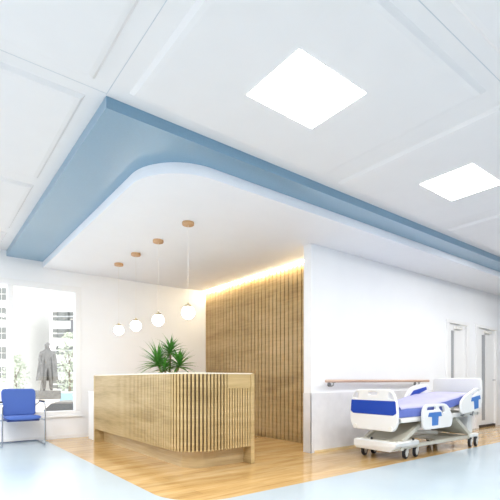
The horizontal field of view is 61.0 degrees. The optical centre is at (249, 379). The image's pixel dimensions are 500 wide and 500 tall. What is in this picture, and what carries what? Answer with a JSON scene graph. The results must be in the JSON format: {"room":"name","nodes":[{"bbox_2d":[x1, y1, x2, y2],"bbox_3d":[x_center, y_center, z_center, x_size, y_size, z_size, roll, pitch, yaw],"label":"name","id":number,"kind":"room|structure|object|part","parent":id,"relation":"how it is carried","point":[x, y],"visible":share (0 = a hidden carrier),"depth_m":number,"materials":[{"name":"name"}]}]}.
{"room":"hospital reception area","nodes":[
{"label":"hospital reception area","id":0,"kind":"room"},
{"bbox_2d":[0,250,205,439],"bbox_3d":[-4.205,-0.528,6.639,8.650,3.057,0.250,0,0,-38],"label":"wall","id":1,"kind":"structure","parent":0,"point":[106,302],"depth_m":7.80,"materials":[{"name":"paint"}]},
{"bbox_2d":[0,277,82,419],"bbox_3d":[-4.226,-0.492,6.503,3.180,2.255,0.140,0,0,-38],"label":"window","id":2,"kind":"structure","parent":1,"relation":"in","point":[10,283],"depth_m":7.11,"materials":[{"name":"white paint"}]},
{"bbox_3d":[-4.201,0.622,6.471,3.180,0.027,0.060,0,0,-38],"label":"sill","id":3,"kind":"part","parent":2,"relation":"part of","materials":[{"name":"white paint"}]},
{"bbox_2d":[0,433,88,441],"bbox_3d":[-4.243,0.970,6.444,8.350,0.060,0.012,0,0,-38],"label":"baseboard","id":4,"kind":"structure","parent":1,"relation":"attached to","point":[82,434],"depth_m":7.12,"materials":[{"name":"white paint"}]},
{"bbox_2d":[0,0,499,256],"bbox_3d":[2.683,-2.102,5.037,17.600,0.150,10.700,0,0,-38],"label":"ceiling","id":5,"kind":"structure","parent":0,"point":[429,70],"depth_m":2.92,"materials":[{"name":"paint"}]},
{"bbox_3d":[-4.441,-2.042,5.636,2.010,0.031,0.890,0,0,-38],"label":"panel","id":6,"kind":"part","parent":5,"relation":"part of","materials":[{"name":"paint"}]},
{"bbox_3d":[-3.559,-2.042,4.492,2.010,0.031,1.580,0,0,-38],"label":"panel","id":7,"kind":"part","parent":5,"relation":"part of","materials":[{"name":"paint"}]},
{"bbox_3d":[-2.466,-2.042,3.074,2.010,0.031,1.580,0,0,-38],"label":"panel","id":8,"kind":"part","parent":5,"relation":"part of","materials":[{"name":"paint"}]},
{"bbox_3d":[-1.372,-2.042,1.657,2.010,0.031,1.580,0,0,-38],"label":"panel","id":9,"kind":"part","parent":5,"relation":"part of","materials":[{"name":"paint"}]},
{"bbox_2d":[246,47,367,128],"bbox_3d":[0.399,-2.025,3.004,0.672,0.004,0.548,0,0,-38],"label":"recessed light","id":10,"kind":"object","parent":5,"relation":"in","point":[302,88],"visible":1,"depth_m":2.97,"materials":[{"name":"white plastic"}]},
{"bbox_3d":[0.405,-2.042,3.028,2.000,0.031,1.580,0,0,-38],"label":"panel","id":11,"kind":"part","parent":5,"relation":"part of","materials":[{"name":"paint"}]},
{"bbox_3d":[2.183,-2.042,4.399,2.010,0.031,1.580,0,0,-38],"label":"panel","id":12,"kind":"part","parent":5,"relation":"part of","materials":[{"name":"paint"}]},
{"bbox_2d":[419,163,499,200],"bbox_3d":[2.180,-2.025,4.378,0.672,0.004,0.548,0,0,-38],"label":"recessed light","id":13,"kind":"object","parent":5,"relation":"in","point":[469,179],"visible":1,"depth_m":4.34,"materials":[{"name":"white plastic"}]},
{"bbox_3d":[3.965,-2.042,5.773,2.010,0.031,1.580,0,0,-38],"label":"panel","id":14,"kind":"part","parent":5,"relation":"part of","materials":[{"name":"paint"}]},
{"bbox_3d":[1.492,-2.042,1.618,2.000,0.031,1.580,0,0,-38],"label":"panel","id":15,"kind":"part","parent":5,"relation":"part of","materials":[{"name":"paint"}]},
{"bbox_2d":[0,425,499,499],"bbox_3d":[2.683,1.030,5.037,17.600,0.060,10.700,0,0,-38],"label":"floor","id":16,"kind":"structure","parent":0,"point":[29,470],"depth_m":4.49,"materials":[{"name":"blue plastic"}]},
{"bbox_2d":[0,389,45,447],"bbox_3d":[-3.556,0.569,6.584,0.612,0.858,0.570,0,0,-38],"label":"chair","id":17,"kind":"object","parent":16,"relation":"on","point":[18,405],"visible":1,"depth_m":6.67,"materials":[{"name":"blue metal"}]},
{"bbox_3d":[-3.679,0.350,6.743,0.487,0.420,0.126,0,0,-38],"label":"backrest","id":18,"kind":"part","parent":17,"relation":"part of","materials":[{"name":"fabric"}]},
{"bbox_3d":[-3.539,0.577,6.562,0.506,0.077,0.475,0,0,-38],"label":"seat","id":19,"kind":"part","parent":17,"relation":"part of","materials":[{"name":"fabric"}]},
{"bbox_2d":[88,391,93,439],"bbox_3d":[-2.394,0.595,7.290,0.654,0.810,0.390,0,0,-38],"label":"base cabinet","id":20,"kind":"object","parent":16,"relation":"on","point":[91,393],"visible":0.08,"depth_m":7.12,"materials":[{"name":"white paint"}]},
{"bbox_2d":[94,372,253,467],"bbox_3d":[-1.245,0.459,5.992,0.953,1.083,3.019,0,0,-38],"label":"reception desk","id":21,"kind":"object","parent":16,"relation":"on","point":[182,419],"visible":1,"depth_m":4.96,"materials":[{"name":"brown wood"}]},
{"bbox_3d":[-2.284,0.463,7.069,0.623,1.075,0.045,0,0,-38],"label":"panel","id":22,"kind":"part","parent":21,"relation":"part of","materials":[{"name":"brown wood"}]},
{"bbox_2d":[136,334,193,373],"bbox_3d":[-1.189,-0.216,6.037,0.936,0.943,0.738,0,0,10],"label":"yucca","id":23,"kind":"object","parent":21,"relation":"on","point":[162,363],"visible":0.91,"depth_m":6.02,"materials":[{"name":"green plant"}]},
{"bbox_3d":[-1.314,-0.315,6.059,0.701,0.591,0.745,0,0,-38],"label":"crown","id":24,"kind":"part","parent":23,"relation":"part of","materials":[{"name":"green plant"}]},
{"bbox_3d":[-1.204,-0.209,6.014,0.442,0.353,0.472,0,0,-38],"label":"crown","id":25,"kind":"part","parent":23,"relation":"part of","materials":[{"name":"green plant"}]},
{"bbox_3d":[-1.143,-0.474,6.104,0.540,0.426,0.490,0,0,8],"label":"crown","id":26,"kind":"part","parent":23,"relation":"part of","materials":[{"name":"green plant"}]},
{"bbox_3d":[-1.006,-0.282,6.061,0.622,0.460,0.585,0,0,-38],"label":"crown","id":27,"kind":"part","parent":23,"relation":"part of","materials":[{"name":"green plant"}]},
{"bbox_3d":[-1.461,0.358,5.678,3.082,0.853,0.786,0,0,36],"label":"backing panel","id":28,"kind":"part","parent":21,"relation":"part of","materials":[{"name":"brown wood"}]},
{"bbox_3d":[-1.230,0.885,6.073,0.770,0.230,2.820,0,0,-38],"label":"kick panel","id":29,"kind":"part","parent":21,"relation":"part of","materials":[{"name":"brown wood"}]},
{"bbox_2d":[95,372,251,375],"bbox_3d":[-1.243,-0.075,5.968,0.920,0.015,2.970,0,0,-38],"label":"countertop","id":30,"kind":"structure","parent":21,"relation":"on","point":[178,372],"depth_m":4.90,"materials":[{"name":"beige"}]},
{"bbox_3d":[-0.156,0.463,5.320,0.050,1.075,0.624,0,0,-38],"label":"panel","id":31,"kind":"part","parent":21,"relation":"part of","materials":[{"name":"brown wood"}]},
{"bbox_2d":[351,378,481,458],"bbox_3d":[2.422,0.485,5.990,2.262,1.031,0.857,0,0,-38],"label":"hospital bed","id":32,"kind":"object","parent":16,"relation":"on","point":[392,424],"visible":1,"depth_m":5.56,"materials":[{"name":"white plastic"}]},
{"bbox_3d":[1.553,0.343,5.334,0.050,0.175,0.678,0,0,-38],"label":"blue panel","id":33,"kind":"part","parent":32,"relation":"part of","materials":[{"name":"blue plastic"}]},
{"bbox_3d":[1.556,0.372,5.335,0.045,0.515,0.705,0,0,-38],"label":"footboard","id":34,"kind":"part","parent":32,"relation":"part of","materials":[{"name":"white plastic"}]},
{"bbox_3d":[1.933,0.640,5.627,0.575,0.295,0.570,0,0,-38],"label":"lift arm","id":35,"kind":"part","parent":32,"relation":"part of","materials":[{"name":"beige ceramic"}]},
{"bbox_3d":[2.583,0.249,6.576,0.763,0.373,0.035,0,0,-38],"label":"rail","id":36,"kind":"part","parent":32,"relation":"part of","materials":[{"name":"white plastic"}]},
{"bbox_3d":[2.360,0.729,5.987,1.056,0.161,0.060,0,0,-38],"label":"lift motor","id":37,"kind":"part","parent":32,"relation":"part of","materials":[{"name":"white plastic"}]},
{"bbox_3d":[2.400,0.325,5.993,2.020,0.270,0.666,0,0,-38],"label":"mattress","id":38,"kind":"part","parent":32,"relation":"part of","materials":[{"name":"purple fabric"}]},
{"bbox_3d":[2.386,0.848,5.995,2.000,0.055,0.600,0,0,-38],"label":"frame","id":39,"kind":"part","parent":32,"relation":"part of","materials":[{"name":"white metal"}]},
{"bbox_3d":[2.442,0.470,5.527,0.735,0.320,0.035,0,0,-38],"label":"rail","id":40,"kind":"part","parent":32,"relation":"part of","materials":[{"name":"white plastic"}]},
{"bbox_3d":[2.412,0.495,6.002,2.110,0.060,0.660,0,0,-38],"label":"deck frame","id":41,"kind":"part","parent":32,"relation":"part of","materials":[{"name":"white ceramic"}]},
{"bbox_3d":[2.937,0.680,6.401,0.497,0.342,0.570,0,0,-38],"label":"lift arm","id":42,"kind":"part","parent":32,"relation":"part of","materials":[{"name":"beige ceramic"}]},
{"bbox_3d":[3.262,0.210,6.692,0.050,0.480,0.769,0,0,-38],"label":"headboard","id":43,"kind":"part","parent":32,"relation":"part of","materials":[{"name":"white plastic"}]},
{"bbox_3d":[3.174,0.296,6.091,0.642,0.363,0.035,0,0,-38],"label":"rail","id":44,"kind":"part","parent":32,"relation":"part of","materials":[{"name":"white plastic"}]},
{"bbox_2d":[6,96,499,271],"bbox_3d":[2.672,-2.014,8.858,12.950,0.087,4.635,0,0,-38],"label":"ceiling","id":45,"kind":"structure","parent":0,"point":[120,139],"depth_m":4.19,"materials":[{"name":"paint"}]},
{"bbox_2d":[43,162,499,295],"bbox_3d":[2.797,-1.920,9.128,12.420,0.100,4.360,0,0,-38],"label":"ceiling","id":46,"kind":"structure","parent":0,"point":[242,229],"depth_m":5.56,"materials":[{"name":"paint"}]},
{"bbox_2d":[114,262,123,334],"bbox_3d":[-2.108,-1.296,6.810,0.156,1.148,0.156,0,0,-38],"label":"pendant lamp","id":47,"kind":"object","parent":46,"relation":"hanging from","point":[118,329],"visible":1,"depth_m":6.76,"materials":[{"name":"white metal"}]},
{"bbox_3d":[-2.108,-0.800,6.810,0.156,0.156,0.156,0,0,-38],"label":"globe","id":48,"kind":"part","parent":47,"relation":"part of","materials":[{"name":"white glass"}]},
{"bbox_2d":[130,252,140,330],"bbox_3d":[-1.686,-1.296,6.264,0.156,1.148,0.156,0,0,-38],"label":"pendant lamp","id":49,"kind":"object","parent":46,"relation":"hanging from","point":[135,325],"visible":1,"depth_m":6.21,"materials":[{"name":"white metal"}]},
{"bbox_3d":[-1.686,-0.800,6.264,0.156,0.156,0.156,0,0,-38],"label":"globe","id":50,"kind":"part","parent":49,"relation":"part of","materials":[{"name":"white glass"}]},
{"bbox_2d":[152,238,163,325],"bbox_3d":[-1.228,-1.296,5.670,0.156,1.148,0.156,0,0,-38],"label":"pendant lamp","id":51,"kind":"object","parent":46,"relation":"hanging from","point":[158,320],"visible":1,"depth_m":5.62,"materials":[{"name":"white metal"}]},
{"bbox_3d":[-1.228,-0.800,5.670,0.156,0.156,0.156,0,0,-38],"label":"globe","id":52,"kind":"part","parent":51,"relation":"part of","materials":[{"name":"white glass"}]},
{"bbox_2d":[181,220,194,318],"bbox_3d":[-0.734,-1.296,5.029,0.156,1.148,0.156,0,0,-38],"label":"pendant lamp","id":53,"kind":"object","parent":46,"relation":"hanging from","point":[188,312],"visible":1,"depth_m":4.98,"materials":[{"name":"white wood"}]},
{"bbox_3d":[-0.734,-0.800,5.029,0.156,0.156,0.156,0,0,-38],"label":"globe","id":54,"kind":"part","parent":53,"relation":"part of","materials":[{"name":"white glass"}]},
{"bbox_2d":[304,243,499,428],"bbox_3d":[4.671,-0.435,8.844,9.800,2.870,0.140,0,0,-38],"label":"wall","id":55,"kind":"structure","parent":0,"point":[365,319],"depth_m":6.69,"materials":[{"name":"paint"}]},
{"bbox_2d":[303,390,432,452],"bbox_3d":[2.224,0.590,6.951,3.628,0.820,0.148,0,0,-38],"label":"wall panel","id":56,"kind":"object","parent":55,"relation":"attached to","point":[327,423],"depth_m":6.01,"materials":[{"name":"plastic"}]},
{"bbox_2d":[325,380,429,386],"bbox_3d":[2.076,0.045,6.691,2.682,0.103,0.112,0,0,-38],"label":"handrail","id":57,"kind":"object","parent":55,"relation":"attached to","point":[329,382],"visible":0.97,"depth_m":6.45,"materials":[{"name":"brown wood"}]},
{"bbox_3d":[2.098,0.015,6.663,2.682,0.042,0.042,0,0,-38],"label":"rail","id":58,"kind":"part","parent":57,"relation":"part of","materials":[{"name":"brown wood"}]},
{"bbox_2d":[315,432,446,452],"bbox_3d":[2.299,0.985,6.910,3.560,0.030,0.008,0,0,-38],"label":"baseboard","id":59,"kind":"structure","parent":55,"relation":"attached to","point":[350,446],"depth_m":6.08,"materials":[{"name":"beige wood"}]},
{"bbox_2d":[446,319,468,432],"bbox_3d":[4.032,-0.075,8.297,0.900,2.150,0.225,0,0,-38],"label":"door","id":60,"kind":"structure","parent":55,"relation":"in","point":[457,332],"depth_m":8.31,"materials":[{"name":"white paint"}]},
{"bbox_3d":[3.920,-0.050,8.239,0.130,1.820,0.010,0,0,-38],"label":"glass","id":61,"kind":"part","parent":60,"relation":"part of","materials":[{"name":"grey glass"}]},
{"bbox_2d":[475,324,497,428],"bbox_3d":[5.034,-0.075,9.070,1.050,2.150,0.225,0,0,-38],"label":"door","id":62,"kind":"structure","parent":55,"relation":"in","point":[486,337],"depth_m":9.14,"materials":[{"name":"white paint"}]},
{"bbox_3d":[4.965,-0.050,9.045,0.190,1.820,0.010,0,0,-38],"label":"glass","id":63,"kind":"part","parent":62,"relation":"part of","materials":[{"name":"grey"}]},
{"label":"outside","id":64,"kind":"structure","parent":0,"visible":0},
{"bbox_3d":[-23.309,2.300,62.972,100.000,0.200,111.800,0,0,-38],"label":"ground","id":65,"kind":"structure","parent":64,"visible":0},
{"bbox_2d":[1,354,30,389],"bbox_3d":[-13.279,0.359,24.006,1.473,3.690,1.494,0,0,10],"label":"street tree","id":66,"kind":"object","parent":65,"relation":"on","point":[17,358],"visible":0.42,"depth_m":23.90,"materials":[{"name":"green plant"}]},
{"bbox_2d":[0,285,49,405],"bbox_3d":[-24.835,-4.000,39.975,8.290,12.400,8.250,0,0,0],"label":"building","id":67,"kind":"structure","parent":65,"relation":"on","point":[31,306],"depth_m":39.82,"materials":[{"name":"stone"}]},
{"bbox_2d":[35,342,60,411],"bbox_3d":[-10.268,0.148,21.500,1.240,4.104,1.000,0,0,-32],"label":"statue","id":68,"kind":"object","parent":65,"relation":"on","point":[47,365],"visible":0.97,"depth_m":21.30,"materials":[{"name":"stone"}]},
{"bbox_2d":[50,291,60,389],"bbox_3d":[-25.924,-6.000,51.975,2.208,16.400,8.250,0,0,0],"label":"building","id":69,"kind":"structure","parent":65,"relation":"on","point":[55,297],"depth_m":53.99,"materials":[{"name":"stone"}]},
{"bbox_2d":[46,400,73,410],"bbox_3d":[-5.837,1.450,14.197,4.320,1.500,1.780,0,0,-18],"label":"car","id":70,"kind":"object","parent":65,"relation":"on","point":[63,405],"visible":0.02,"depth_m":13.45,"materials":[{"name":"grey metal"}]},
{"bbox_2d":[53,303,73,391],"bbox_3d":[-16.934,-2.500,43.975,3.323,9.400,8.250,0,0,0],"label":"building","id":71,"kind":"structure","parent":65,"relation":"on","point":[65,311],"depth_m":39.94,"materials":[{"name":"grey"}]},
{"bbox_2d":[56,332,73,391],"bbox_3d":[-11.451,-0.438,26.976,1.810,5.282,1.735,0,0,3],"label":"street tree","id":72,"kind":"object","parent":65,"relation":"on","point":[66,365],"visible":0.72,"depth_m":26.84,"materials":[{"name":"green plant"}]},
{"bbox_2d":[60,391,73,400],"bbox_3d":[-10.721,1.450,24.998,4.320,1.500,1.780,0,0,14],"label":"car","id":73,"kind":"object","parent":65,"relation":"on","point":[64,395],"visible":0.02,"depth_m":24.23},
{"bbox_2d":[71,320,73,333],"bbox_3d":[-12.535,-1.100,30.000,0.359,6.600,0.040,0,0,0],"label":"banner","id":74,"kind":"object","parent":65,"relation":"on","point":[72,321],"visible":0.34,"depth_m":29.99,"materials":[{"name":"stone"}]},
{"bbox_3d":[0.224,-0.435,7.700,0.140,2.870,3.480,0,0,-38],"label":"wall","id":75,"kind":"structure","parent":0,"visible":0},
{"bbox_2d":[205,261,303,442],"bbox_3d":[0.129,-0.434,7.630,0.093,2.868,3.466,0,0,-38],"label":"wall panel","id":76,"kind":"object","parent":75,"relation":"attached to","point":[255,325],"depth_m":7.39,"materials":[{"name":"brown wood"}]},
{"bbox_3d":[0.102,-1.860,7.611,0.027,0.016,3.450,0,0,-38],"label":"light strip","id":77,"kind":"part","parent":76,"relation":"part of","materials":[{"name":"white plastic"}]}
]}

